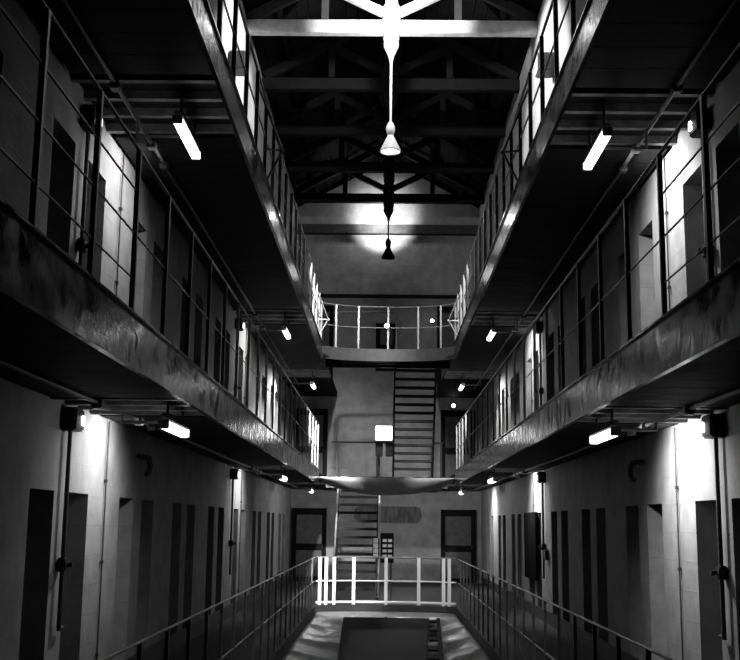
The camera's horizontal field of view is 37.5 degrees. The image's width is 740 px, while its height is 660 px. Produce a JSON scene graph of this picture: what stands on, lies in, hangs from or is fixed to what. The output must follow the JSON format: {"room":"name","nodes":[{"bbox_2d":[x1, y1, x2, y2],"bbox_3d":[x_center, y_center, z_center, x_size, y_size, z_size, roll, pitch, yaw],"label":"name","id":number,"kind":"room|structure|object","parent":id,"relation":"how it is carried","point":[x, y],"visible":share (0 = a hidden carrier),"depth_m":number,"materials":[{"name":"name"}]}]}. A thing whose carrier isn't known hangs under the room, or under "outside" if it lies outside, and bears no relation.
{"room":"prison interior","nodes":[
{"label":"prison interior","id":0,"kind":"room"},
{"bbox_2d":[0,0,297,659],"bbox_3d":[-2.866,-0.919,16.756,0.550,12.250,34.600,1,-10,1],"label":"wall","id":1,"kind":"structure","parent":0,"point":[166,551],"depth_m":11.35,"materials":[{"name":"grey paint"}]},
{"bbox_2d":[56,431,73,630],"bbox_3d":[-2.645,1.750,9.564,0.125,1.720,0.180,1,-10,1],"label":"pipe","id":2,"kind":"object","parent":1,"relation":"attached to","point":[63,564],"visible":1,"depth_m":9.50,"materials":[{"name":"grey metal"}]},
{"bbox_2d":[61,407,84,431],"bbox_3d":[-2.625,0.797,9.683,0.156,0.200,0.300,1,-10,1],"label":"box","id":3,"kind":"object","parent":1,"relation":"attached to","point":[72,418],"visible":0.99,"depth_m":9.55,"materials":[{"name":"black metal"}]},
{"bbox_2d":[76,131,89,265],"bbox_3d":[-2.611,-1.031,10.059,0.125,1.650,0.180,1,-10,1],"label":"pipe","id":4,"kind":"object","parent":1,"relation":"attached to","point":[81,243],"visible":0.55,"depth_m":10.03,"materials":[{"name":"grey metal"}]},
{"bbox_2d":[80,104,102,133],"bbox_3d":[-2.592,-1.960,10.173,0.156,0.200,0.300,1,-10,1],"label":"box","id":5,"kind":"object","parent":1,"relation":"attached to","point":[88,111],"visible":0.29,"depth_m":10.03,"materials":[{"name":"black metal"}]},
{"bbox_2d":[95,421,109,659],"bbox_3d":[-2.681,2.274,10.914,0.028,2.720,0.040,1,-10,1],"label":"pipe","id":6,"kind":"object","parent":1,"relation":"attached to","point":[105,480],"visible":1,"depth_m":10.93,"materials":[{"name":"grey metal"}]},
{"bbox_2d":[115,154,124,295],"bbox_3d":[-2.648,-0.541,11.415,0.028,2.720,0.040,1,-10,1],"label":"pipe","id":7,"kind":"object","parent":1,"relation":"attached to","point":[120,207],"visible":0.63,"depth_m":11.51,"materials":[{"name":"grey metal"}]},
{"bbox_2d":[137,454,152,476],"bbox_3d":[-2.588,1.564,12.569,0.081,0.258,0.273,-4,-11,25],"label":"pipe","id":8,"kind":"object","parent":1,"relation":"in","point":[148,458],"visible":1,"depth_m":12.58,"materials":[{"name":"grey metal"}]},
{"bbox_2d":[0,197,332,489],"bbox_3d":[-1.895,2.103,17.725,1.418,0.306,31.590,1,-10,1],"label":"walkway","id":9,"kind":"object","parent":1,"relation":"attached to","point":[59,323],"visible":0.79,"depth_m":6.94,"materials":[{"name":"metal"}]},
{"bbox_2d":[0,358,297,487],"bbox_3d":[-2.207,2.131,17.678,0.090,0.072,26.500,1,-10,1],"label":"conduit","id":10,"kind":"object","parent":9,"relation":"attached to","point":[95,404],"visible":0.9,"depth_m":9.24,"materials":[{"name":"grey metal"}]},
{"bbox_2d":[121,401,189,437],"bbox_3d":[-1.995,0.774,9.821,0.575,0.312,1.020,1,-10,1],"label":"fluorescent light","id":11,"kind":"object","parent":9,"relation":"hanging from","point":[168,422],"visible":0.95,"depth_m":9.77,"materials":[{"name":"white plastic"}]},
{"bbox_2d":[0,0,319,467],"bbox_3d":[-1.255,0.676,13.278,0.027,0.960,21.950,1,-10,1],"label":"gallery railing","id":12,"kind":"object","parent":9,"relation":"on","point":[47,16],"visible":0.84,"depth_m":6.21,"materials":[{"name":"metal"}]},
{"bbox_2d":[255,466,286,480],"bbox_3d":[-1.865,2.635,20.276,0.575,0.312,1.020,1,-10,1],"label":"fluorescent light","id":13,"kind":"object","parent":9,"relation":"hanging from","point":[281,475],"visible":0.92,"depth_m":20.17,"materials":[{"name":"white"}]},
{"bbox_2d":[291,484,313,492],"bbox_3d":[-1.768,4.036,28.152,0.575,0.312,1.020,1,-10,1],"label":"fluorescent light","id":14,"kind":"object","parent":9,"relation":"hanging from","point":[310,488],"visible":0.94,"depth_m":28.20,"materials":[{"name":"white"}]},
{"bbox_2d":[319,477,454,494],"bbox_3d":[0.380,3.570,24.765,2.980,0.372,1.620,1,-10,1],"label":"canvas","id":15,"kind":"object","parent":9,"relation":"attached to","point":[370,486],"visible":1,"depth_m":24.24},
{"bbox_2d":[21,0,336,395],"bbox_3d":[-1.861,-0.698,18.223,1.418,0.336,31.590,1,-10,1],"label":"walkway","id":16,"kind":"object","parent":1,"relation":"attached to","point":[153,48],"visible":0.84,"depth_m":11.26,"materials":[{"name":"metal"}]},
{"bbox_2d":[136,84,200,159],"bbox_3d":[-1.962,-1.983,10.312,0.575,0.432,1.020,1,-10,1],"label":"fluorescent light","id":17,"kind":"object","parent":16,"relation":"hanging from","point":[179,119],"visible":0.96,"depth_m":10.31,"materials":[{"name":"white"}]},
{"bbox_2d":[61,0,299,386],"bbox_3d":[-2.173,-0.685,18.179,0.090,0.072,26.500,1,-10,1],"label":"conduit","id":18,"kind":"object","parent":16,"relation":"attached to","point":[115,85],"visible":0.97,"depth_m":11.23,"materials":[{"name":"grey metal"}]},
{"bbox_2d":[216,0,322,338],"bbox_3d":[-1.205,-1.885,15.054,0.042,0.906,19.450,1,-10,1],"label":"gallery railing","id":19,"kind":"object","parent":16,"relation":"on","point":[315,299],"visible":0.8,"depth_m":13.17,"materials":[{"name":"metal"}]},
{"bbox_2d":[260,87,284,178],"bbox_3d":[-1.128,-2.256,12.557,0.242,0.772,1.118,1,-10,1],"label":"bracket","id":20,"kind":"object","parent":19,"relation":"attached to","point":[281,150],"visible":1,"depth_m":12.74,"materials":[{"name":"metal"}]},
{"bbox_2d":[318,293,329,333],"bbox_3d":[-0.997,-0.364,23.189,0.242,0.772,1.118,1,-10,1],"label":"bracket","id":21,"kind":"object","parent":19,"relation":"attached to","point":[327,319],"visible":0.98,"depth_m":23.40,"materials":[{"name":"white metal"}]},
{"bbox_2d":[260,311,290,338],"bbox_3d":[-1.832,-0.122,20.767,0.575,0.432,1.020,1,-10,1],"label":"fluorescent light","id":22,"kind":"object","parent":16,"relation":"hanging from","point":[285,327],"visible":0.95,"depth_m":20.71,"materials":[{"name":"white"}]},
{"bbox_2d":[294,371,315,388],"bbox_3d":[-1.735,1.280,28.642,0.575,0.432,1.020,1,-10,1],"label":"fluorescent light","id":23,"kind":"object","parent":16,"relation":"hanging from","point":[312,383],"visible":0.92,"depth_m":28.64,"materials":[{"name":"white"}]},
{"bbox_2d":[322,345,454,368],"bbox_3d":[0.416,0.647,25.376,2.992,0.282,1.700,1,-10,1],"label":"bridge","id":24,"kind":"object","parent":16,"relation":"attached to","point":[335,357],"visible":1,"depth_m":24.97,"materials":[{"name":"paint"}]},
{"bbox_2d":[334,311,397,348],"bbox_3d":[-0.102,0.082,26.194,1.530,1.128,0.060,1,-10,1],"label":"rail","id":25,"kind":"object","parent":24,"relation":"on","point":[338,312],"visible":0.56,"depth_m":26.25,"materials":[{"name":"grey metal"}]},
{"bbox_2d":[322,302,453,348],"bbox_3d":[0.417,-0.087,24.918,3.008,1.003,0.481,1,-10,1],"label":"railing","id":26,"kind":"object","parent":24,"relation":"on","point":[417,307],"visible":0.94,"depth_m":25.05,"materials":[{"name":"metal"}]},
{"bbox_2d":[124,573,289,659],"bbox_3d":[-2.633,4.589,16.789,0.020,0.220,32.600,1,-10,1],"label":"baseboard","id":27,"kind":"structure","parent":1,"relation":"attached to","point":[155,651],"depth_m":16.50,"materials":[{"name":"black paint"}]},
{"bbox_2d":[229,479,235,574],"bbox_3d":[-2.515,3.615,20.039,0.125,1.720,0.180,1,-10,1],"label":"pipe","id":28,"kind":"object","parent":1,"relation":"attached to","point":[231,542],"visible":1,"depth_m":19.98,"materials":[{"name":"grey metal"}]},
{"bbox_2d":[230,468,239,479],"bbox_3d":[-2.495,2.661,20.158,0.156,0.200,0.300,1,-10,1],"label":"box","id":29,"kind":"object","parent":1,"relation":"attached to","point":[234,472],"visible":1,"depth_m":20.02,"materials":[{"name":"black metal"}]},
{"bbox_2d":[228,50,244,75],"bbox_3d":[-2.360,-4.786,19.572,0.310,0.340,0.400,1,-10,1],"label":"box","id":30,"kind":"object","parent":1,"relation":"attached to","point":[239,67],"visible":0.37,"depth_m":19.39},
{"bbox_2d":[235,318,244,330],"bbox_3d":[-2.462,-0.096,20.648,0.156,0.200,0.300,1,-10,1],"label":"box","id":31,"kind":"object","parent":1,"relation":"attached to","point":[242,325],"visible":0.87,"depth_m":20.53,"materials":[{"name":"black"}]},
{"bbox_2d":[238,471,242,600],"bbox_3d":[-2.552,4.139,21.389,0.028,2.720,0.040,1,-10,1],"label":"pipe","id":32,"kind":"object","parent":1,"relation":"attached to","point":[242,471],"visible":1,"depth_m":21.40,"materials":[{"name":"grey metal"}]},
{"bbox_2d":[244,329,246,404],"bbox_3d":[-2.518,1.323,21.889,0.028,2.720,0.040,1,-10,1],"label":"pipe","id":33,"kind":"object","parent":1,"relation":"attached to","point":[246,329],"visible":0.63,"depth_m":21.98,"materials":[{"name":"grey metal"}]},
{"bbox_2d":[293,145,483,221],"bbox_3d":[0.576,-4.532,33.254,5.800,2.580,0.320,1,-10,1],"label":"roof truss","id":34,"kind":"object","parent":1,"relation":"attached to","point":[388,200],"visible":0.83,"depth_m":33.11,"materials":[{"name":"black wood"}]},
{"bbox_2d":[285,106,493,192],"bbox_3d":[0.540,-5.045,30.369,5.800,2.580,0.320,1,-10,1],"label":"roof truss","id":35,"kind":"object","parent":1,"relation":"attached to","point":[388,167],"visible":0.89,"depth_m":30.22,"materials":[{"name":"black wood"}]},
{"bbox_2d":[275,63,505,158],"bbox_3d":[0.505,-5.551,27.524,5.800,2.580,0.320,1,-10,1],"label":"roof truss","id":36,"kind":"object","parent":1,"relation":"attached to","point":[498,130],"visible":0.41,"depth_m":27.39,"materials":[{"name":"black wood"}]},
{"bbox_2d":[262,15,519,115],"bbox_3d":[0.470,-6.056,24.689,5.800,2.580,0.320,1,-10,1],"label":"roof truss","id":37,"kind":"object","parent":1,"relation":"attached to","point":[271,83],"visible":0.69,"depth_m":24.55,"materials":[{"name":"black wood"}]},
{"bbox_2d":[246,0,537,62],"bbox_3d":[0.435,-6.561,21.854,5.800,2.580,0.320,1,-10,1],"label":"roof truss","id":38,"kind":"object","parent":1,"relation":"attached to","point":[391,27],"visible":0.98,"depth_m":21.68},
{"bbox_2d":[160,581,605,659],"bbox_3d":[0.242,4.648,15.727,5.800,0.200,34.600,1,-10,1],"label":"floor","id":39,"kind":"structure","parent":0,"point":[401,591],"depth_m":19.62,"materials":[{"name":"concrete"}]},
{"bbox_2d":[100,557,314,659],"bbox_3d":[-1.315,3.539,13.049,0.028,1.010,20.700,1,-10,1],"label":"gallery railing","id":40,"kind":"object","parent":39,"relation":"on","point":[139,644],"visible":1,"depth_m":12.33,"materials":[{"name":"metal"}]},
{"bbox_2d":[333,488,379,599],"bbox_3d":[-0.294,4.879,25.713,1.054,2.764,1.995,1,-10,1],"label":"stair","id":41,"kind":"structure","parent":39,"relation":"on","point":[338,504],"depth_m":25.56,"materials":[{"name":"black metal"}]},
{"bbox_2d":[372,533,393,600],"bbox_3d":[0.289,5.330,24.470,0.480,1.520,0.085,1,-10,1],"label":"rack","id":42,"kind":"object","parent":39,"relation":"on","point":[385,543],"visible":0.82,"depth_m":24.51,"materials":[{"name":"black metal"}]},
{"bbox_2d":[281,611,489,659],"bbox_3d":[0.245,4.822,16.015,2.930,0.255,15.233,1,-10,1],"label":"plastic sheet","id":43,"kind":"object","parent":39,"relation":"on","point":[320,639],"visible":0.39,"depth_m":18.79,"materials":[{"name":"grey plastic"}]},
{"bbox_2d":[337,617,428,659],"bbox_3d":[0.268,4.884,17.005,1.700,0.055,9.200,1,-10,1],"label":"board","id":44,"kind":"object","parent":43,"relation":"on","point":[362,638],"visible":0.94,"depth_m":17.52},
{"bbox_2d":[427,618,443,659],"bbox_3d":[1.017,4.910,17.147,0.237,0.050,8.508,0,-10,3],"label":"ladder","id":45,"kind":"object","parent":43,"relation":"on","point":[439,648],"visible":0.95,"depth_m":16.73,"materials":[{"name":"black metal"}]},
{"bbox_2d":[315,556,456,606],"bbox_3d":[0.345,5.417,23.533,3.031,1.022,0.412,1,-10,1],"label":"railing","id":46,"kind":"object","parent":39,"relation":"on","point":[319,602],"visible":1,"depth_m":23.56,"materials":[{"name":"metal"}]},
{"bbox_2d":[458,559,674,659],"bbox_3d":[1.744,3.568,13.006,0.028,1.010,20.700,1,-10,1],"label":"gallery railing","id":47,"kind":"object","parent":39,"relation":"on","point":[648,650],"visible":1,"depth_m":12.33,"materials":[{"name":"metal"}]},
{"bbox_2d":[289,173,481,582],"bbox_3d":[0.531,1.381,34.031,5.800,13.850,0.300,1,-10,1],"label":"wall","id":48,"kind":"structure","parent":0,"point":[342,264],"depth_m":34.09,"materials":[{"name":"paint"}]},
{"bbox_2d":[291,508,326,580],"bbox_3d":[-1.848,6.480,32.938,1.050,2.170,0.117,1,-10,1],"label":"door","id":49,"kind":"structure","parent":48,"relation":"in","point":[309,525],"depth_m":32.95,"materials":[{"name":"black"}]},
{"bbox_2d":[295,408,327,476],"bbox_3d":[-1.823,3.581,33.453,1.030,2.340,0.117,1,-10,1],"label":"door","id":50,"kind":"structure","parent":48,"relation":"in","point":[321,415],"depth_m":33.50,"materials":[{"name":"black"}]},
{"bbox_2d":[311,305,333,377],"bbox_3d":[-1.677,0.574,33.987,1.070,2.730,0.117,1,-10,1],"label":"door","id":51,"kind":"structure","parent":48,"relation":"in","point":[328,331],"depth_m":34.09,"materials":[{"name":"black metal"}]},
{"bbox_2d":[375,323,396,370],"bbox_3d":[0.508,0.531,33.967,0.660,1.500,0.117,1,-10,1],"label":"door","id":52,"kind":"structure","parent":48,"relation":"in","point":[381,333],"depth_m":34.01,"materials":[{"name":"black"}]},
{"bbox_2d":[326,476,446,492],"bbox_3d":[0.447,4.328,30.079,3.000,0.280,6.430,1,-10,1],"label":"landing","id":53,"kind":"object","parent":48,"relation":"attached to","point":[327,486],"visible":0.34,"depth_m":26.94,"materials":[{"name":"metal"}]},
{"bbox_2d":[332,441,385,476],"bbox_3d":[-0.240,3.418,28.573,1.550,0.990,0.050,1,-10,1],"label":"landing railing","id":54,"kind":"object","parent":53,"relation":"on","point":[336,442],"visible":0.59,"depth_m":28.61,"materials":[{"name":"grey metal"}]},
{"bbox_2d":[375,425,392,476],"bbox_3d":[0.302,3.169,28.250,0.560,1.380,0.312,1,-10,1],"label":"floodlight","id":55,"kind":"object","parent":53,"relation":"on","point":[382,433],"visible":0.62,"depth_m":28.24,"materials":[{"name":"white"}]},
{"bbox_2d":[375,426,391,439],"bbox_3d":[0.358,2.675,28.284,0.430,0.365,0.025,1,-10,1],"label":"lamp","id":56,"kind":"object","parent":55,"relation":"attached to","point":[381,432],"depth_m":28.28,"materials":[{"name":"white plastic"}]},
{"bbox_2d":[392,368,436,476],"bbox_3d":[1.095,2.262,27.127,1.050,2.757,2.324,1,-10,1],"label":"stair","id":57,"kind":"structure","parent":53,"relation":"on","point":[395,379],"depth_m":27.02,"materials":[{"name":"black metal"}]},
{"bbox_2d":[435,442,443,476],"bbox_3d":[1.794,3.437,28.545,0.280,0.990,0.050,1,-10,1],"label":"landing railing","id":58,"kind":"object","parent":53,"relation":"on","point":[440,443],"visible":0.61,"depth_m":28.54,"materials":[{"name":"grey metal"}]},
{"bbox_2d":[297,224,478,235],"bbox_3d":[0.582,-3.179,34.577,5.800,0.300,0.220,1,-10,1],"label":"timber beam","id":59,"kind":"structure","parent":48,"relation":"attached to","point":[308,229],"depth_m":34.48,"materials":[{"name":"grey wood"}]},
{"bbox_2d":[354,506,421,522],"bbox_3d":[0.538,5.612,33.120,2.060,0.500,0.007,1,-10,1],"label":"painted lettering","id":60,"kind":"object","parent":48,"relation":"attached to","point":[388,514],"visible":0.91,"depth_m":33.11},
{"bbox_2d":[308,294,469,298],"bbox_3d":[0.557,-1.061,34.267,5.800,0.100,0.090,1,-10,1],"label":"trim","id":61,"kind":"structure","parent":48,"relation":"attached to","point":[322,295],"depth_m":34.23,"materials":[{"name":"black"}]},
{"bbox_2d":[277,0,509,193],"bbox_3d":[0.393,-7.916,17.962,4.700,1.295,34.600,1,-10,1],"label":"roof beams","id":62,"kind":"structure","parent":48,"relation":"attached to","point":[280,14],"depth_m":26.84,"materials":[{"name":"black wood"}]},
{"bbox_2d":[437,306,466,389],"bbox_3d":[2.612,0.615,33.926,1.050,2.730,0.117,1,-10,1],"label":"door","id":63,"kind":"structure","parent":48,"relation":"in","point":[448,334],"depth_m":34.02,"materials":[{"name":"black"}]},
{"bbox_2d":[441,410,474,477],"bbox_3d":[2.696,3.624,33.390,1.050,2.340,0.117,1,-10,1],"label":"door","id":64,"kind":"structure","parent":48,"relation":"in","point":[450,419],"depth_m":33.43,"materials":[{"name":"black metal"}]},
{"bbox_2d":[441,510,475,582],"bbox_3d":[2.661,6.523,32.874,1.050,2.170,0.117,1,-10,1],"label":"door","id":65,"kind":"structure","parent":48,"relation":"in","point":[458,527],"depth_m":32.89,"materials":[{"name":"black metal"}]},
{"bbox_2d":[381,222,394,259],"bbox_3d":[0.554,-2.725,32.933,0.410,1.150,0.410,1,-10,1],"label":"pendant lamp","id":66,"kind":"object","parent":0,"point":[388,254],"visible":1,"depth_m":32.83,"materials":[{"name":"black metal"}]},
{"bbox_2d":[380,62,400,154],"bbox_3d":[0.409,-4.400,21.470,0.410,1.870,0.410,1,-10,1],"label":"pendant lamp","id":67,"kind":"object","parent":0,"point":[390,146],"visible":1,"depth_m":21.33,"materials":[{"name":"white metal"}]},
{"bbox_2d":[242,0,542,206],"bbox_3d":[0.393,-7.723,18.079,7.000,1.997,34.900,1,-10,1],"label":"ceiling","id":68,"kind":"structure","parent":0,"point":[506,54],"depth_m":26.69,"materials":[{"name":"black wood"}]},
{"bbox_2d":[479,0,739,659],"bbox_3d":[3.483,-0.859,16.667,0.550,12.250,34.600,1,-10,1],"label":"wall","id":69,"kind":"structure","parent":0,"point":[610,539],"depth_m":13.02,"materials":[{"name":"grey paint"}]},
{"bbox_2d":[530,332,532,408],"bbox_3d":[3.237,1.378,21.808,0.028,2.720,0.040,1,-10,1],"label":"pipe","id":70,"kind":"object","parent":69,"relation":"attached to","point":[530,332],"visible":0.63,"depth_m":21.88,"materials":[{"name":"grey metal"}]},
{"bbox_2d":[524,512,539,580],"bbox_3d":[3.179,4.230,21.403,0.086,1.280,1.700,1,-10,1],"label":"notice board","id":71,"kind":"object","parent":69,"relation":"attached to","point":[531,519],"visible":1,"depth_m":21.11,"materials":[{"name":"black"}]},
{"bbox_2d":[532,474,534,593],"bbox_3d":[3.204,4.193,21.307,0.028,2.720,0.040,1,-10,1],"label":"pipe","id":72,"kind":"object","parent":69,"relation":"attached to","point":[532,474],"visible":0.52,"depth_m":21.44,"materials":[{"name":"grey metal"}]},
{"bbox_2d":[536,321,542,333],"bbox_3d":[3.173,-0.042,20.568,0.156,0.200,0.300,1,-10,1],"label":"box","id":73,"kind":"object","parent":69,"relation":"attached to","point":[539,324],"visible":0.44,"depth_m":20.43,"materials":[{"name":"black metal"}]},
{"bbox_2d":[537,334,543,406],"bbox_3d":[3.175,0.887,20.454,0.130,1.650,0.180,1,-10,1],"label":"pipe","id":74,"kind":"object","parent":69,"relation":"attached to","point":[540,391],"visible":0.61,"depth_m":20.42,"materials":[{"name":"grey metal"}]},
{"bbox_2d":[536,472,545,482],"bbox_3d":[3.140,2.714,20.078,0.156,0.200,0.300,1,-10,1],"label":"box","id":75,"kind":"object","parent":69,"relation":"attached to","point":[540,476],"visible":1,"depth_m":19.94,"materials":[{"name":"black metal"}]},
{"bbox_2d":[538,483,545,578],"bbox_3d":[3.142,3.668,19.959,0.130,1.720,0.180,1,-10,1],"label":"pipe","id":76,"kind":"object","parent":69,"relation":"attached to","point":[543,546],"visible":0.97,"depth_m":19.91,"materials":[{"name":"grey metal"}]},
{"bbox_2d":[535,52,553,77],"bbox_3d":[3.130,-4.734,19.494,0.310,0.340,0.400,1,-10,1],"label":"stone corbel","id":77,"kind":"object","parent":69,"relation":"attached to","point":[549,72],"visible":0.76,"depth_m":19.32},
{"bbox_2d":[543,550,548,559],"bbox_3d":[3.166,4.040,19.593,0.066,0.180,0.230,1,-10,1],"label":"switch box","id":78,"kind":"object","parent":69,"relation":"attached to","point":[545,552],"visible":1,"depth_m":19.50,"materials":[{"name":"black"}]},
{"bbox_2d":[481,576,639,659],"bbox_3d":[3.147,4.644,16.708,0.020,0.220,32.600,1,-10,1],"label":"baseboard","id":79,"kind":"structure","parent":69,"relation":"attached to","point":[606,650],"depth_m":17.08,"materials":[{"name":"black paint"}]},
{"bbox_2d":[436,0,739,397],"bbox_3d":[2.516,-0.657,18.162,1.418,0.336,31.590,1,-10,1],"label":"walkway","id":80,"kind":"object","parent":69,"relation":"attached to","point":[630,54],"visible":0.85,"depth_m":11.18,"materials":[{"name":"metal"}]},
{"bbox_2d":[459,372,480,390],"bbox_3d":[2.646,1.321,28.581,0.575,0.432,1.020,1,-10,1],"label":"fluorescent light","id":81,"kind":"object","parent":80,"relation":"hanging from","point":[462,383],"visible":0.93,"depth_m":28.69,"materials":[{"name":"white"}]},
{"bbox_2d":[487,313,517,340],"bbox_3d":[2.548,-0.080,20.705,0.575,0.432,1.020,1,-10,1],"label":"fluorescent light","id":82,"kind":"object","parent":80,"relation":"hanging from","point":[493,329],"visible":0.96,"depth_m":20.65,"materials":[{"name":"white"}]},
{"bbox_2d":[454,0,575,338],"bbox_3d":[1.794,-1.856,15.012,0.042,0.906,19.450,1,-10,1],"label":"gallery railing","id":83,"kind":"object","parent":80,"relation":"on","point":[554,3],"visible":0.87,"depth_m":12.87,"materials":[{"name":"metal"}]},
{"bbox_2d":[447,293,459,334],"bbox_3d":[1.786,-0.338,23.150,0.242,0.772,1.118,1,-10,1],"label":"bracket","id":84,"kind":"object","parent":83,"relation":"attached to","point":[448,320],"visible":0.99,"depth_m":23.34,"materials":[{"name":"white metal"}]},
{"bbox_2d":[500,87,527,181],"bbox_3d":[1.654,-2.230,12.518,0.242,0.772,1.118,1,-10,1],"label":"bracket","id":85,"kind":"object","parent":83,"relation":"attached to","point":[503,151],"visible":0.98,"depth_m":12.70,"materials":[{"name":"metal"}]},
{"bbox_2d":[474,0,737,388],"bbox_3d":[2.826,-0.637,18.109,0.090,0.072,26.500,1,-10,1],"label":"conduit","id":86,"kind":"object","parent":80,"relation":"attached to","point":[676,89],"visible":0.92,"depth_m":11.09,"materials":[{"name":"grey metal"}]},
{"bbox_2d":[583,97,647,170],"bbox_3d":[2.421,-1.899,10.486,0.575,0.432,1.020,1,-10,1],"label":"fluorescent light","id":87,"kind":"object","parent":80,"relation":"hanging from","point":[605,131],"visible":0.94,"depth_m":10.49,"materials":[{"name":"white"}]},
{"bbox_2d":[439,258,739,490],"bbox_3d":[2.483,2.144,17.664,1.418,0.306,31.590,1,-10,1],"label":"walkway","id":88,"kind":"object","parent":69,"relation":"attached to","point":[690,355],"visible":0.83,"depth_m":7.99,"materials":[{"name":"metal"}]},
{"bbox_2d":[459,486,481,494],"bbox_3d":[2.612,4.078,28.090,0.575,0.312,1.020,1,-10,1],"label":"fluorescent light","id":89,"kind":"object","parent":88,"relation":"hanging from","point":[462,490],"visible":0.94,"depth_m":28.21,"materials":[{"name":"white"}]},
{"bbox_2d":[488,469,519,483],"bbox_3d":[2.515,2.676,20.215,0.575,0.312,1.020,1,-10,1],"label":"fluorescent light","id":90,"kind":"object","parent":88,"relation":"hanging from","point":[492,478],"visible":0.94,"depth_m":20.34,"materials":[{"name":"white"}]},
{"bbox_2d":[455,42,739,468],"bbox_3d":[1.745,0.705,13.236,0.027,0.960,21.950,1,-10,1],"label":"gallery railing","id":91,"kind":"object","parent":88,"relation":"on","point":[702,99],"visible":0.88,"depth_m":7.11,"materials":[{"name":"metal"}]},
{"bbox_2d":[474,387,739,489],"bbox_3d":[2.792,2.179,17.608,0.090,0.072,26.500,1,-10,1],"label":"conduit","id":92,"kind":"object","parent":88,"relation":"attached to","point":[686,410],"visible":0.78,"depth_m":10.18,"materials":[{"name":"grey metal"}]},
{"bbox_2d":[589,409,657,443],"bbox_3d":[2.388,0.858,9.996,0.575,0.312,1.020,1,-10,1],"label":"fluorescent light","id":93,"kind":"object","parent":88,"relation":"hanging from","point":[611,429],"visible":0.89,"depth_m":9.94,"materials":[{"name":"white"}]},
{"bbox_2d":[628,459,644,481],"bbox_3d":[3.041,1.617,12.490,0.081,0.258,0.273,5,-11,-23],"label":"pipe","id":94,"kind":"object","parent":69,"relation":"in","point":[632,463],"visible":1,"depth_m":12.50,"materials":[{"name":"grey metal"}]},
{"bbox_2d":[663,158,670,309],"bbox_3d":[3.108,-0.487,11.334,0.028,2.720,0.040,1,-10,1],"label":"pipe","id":95,"kind":"object","parent":69,"relation":"attached to","point":[666,211],"visible":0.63,"depth_m":11.42,"materials":[{"name":"grey metal"}]},
{"bbox_2d":[673,427,683,659],"bbox_3d":[3.074,2.329,10.833,0.028,2.720,0.040,1,-10,1],"label":"pipe","id":96,"kind":"object","parent":69,"relation":"attached to","point":[675,486],"visible":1,"depth_m":10.86,"materials":[{"name":"grey metal"}]},
{"bbox_2d":[688,108,711,137],"bbox_3d":[3.044,-1.907,10.094,0.156,0.200,0.300,1,-10,1],"label":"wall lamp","id":97,"kind":"object","parent":69,"relation":"attached to","point":[694,125],"visible":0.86,"depth_m":9.99,"materials":[{"name":"black metal"}]},
{"bbox_2d":[697,136,713,281],"bbox_3d":[3.045,-0.977,9.979,0.130,1.650,0.180,1,-10,1],"label":"pipe","id":98,"kind":"object","parent":69,"relation":"attached to","point":[703,252],"visible":0.27,"depth_m":9.94,"materials":[{"name":"grey metal"}]},
{"bbox_2d":[701,414,725,438],"bbox_3d":[3.010,0.850,9.604,0.156,0.200,0.300,1,-10,1],"label":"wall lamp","id":99,"kind":"object","parent":69,"relation":"attached to","point":[712,425],"visible":0.99,"depth_m":9.47,"materials":[{"name":"black metal"}]},
{"bbox_2d":[710,438,727,639],"bbox_3d":[3.012,1.804,9.485,0.130,1.720,0.180,1,-10,1],"label":"pipe","id":100,"kind":"object","parent":69,"relation":"attached to","point":[721,571],"visible":1,"depth_m":9.42,"materials":[{"name":"grey metal"}]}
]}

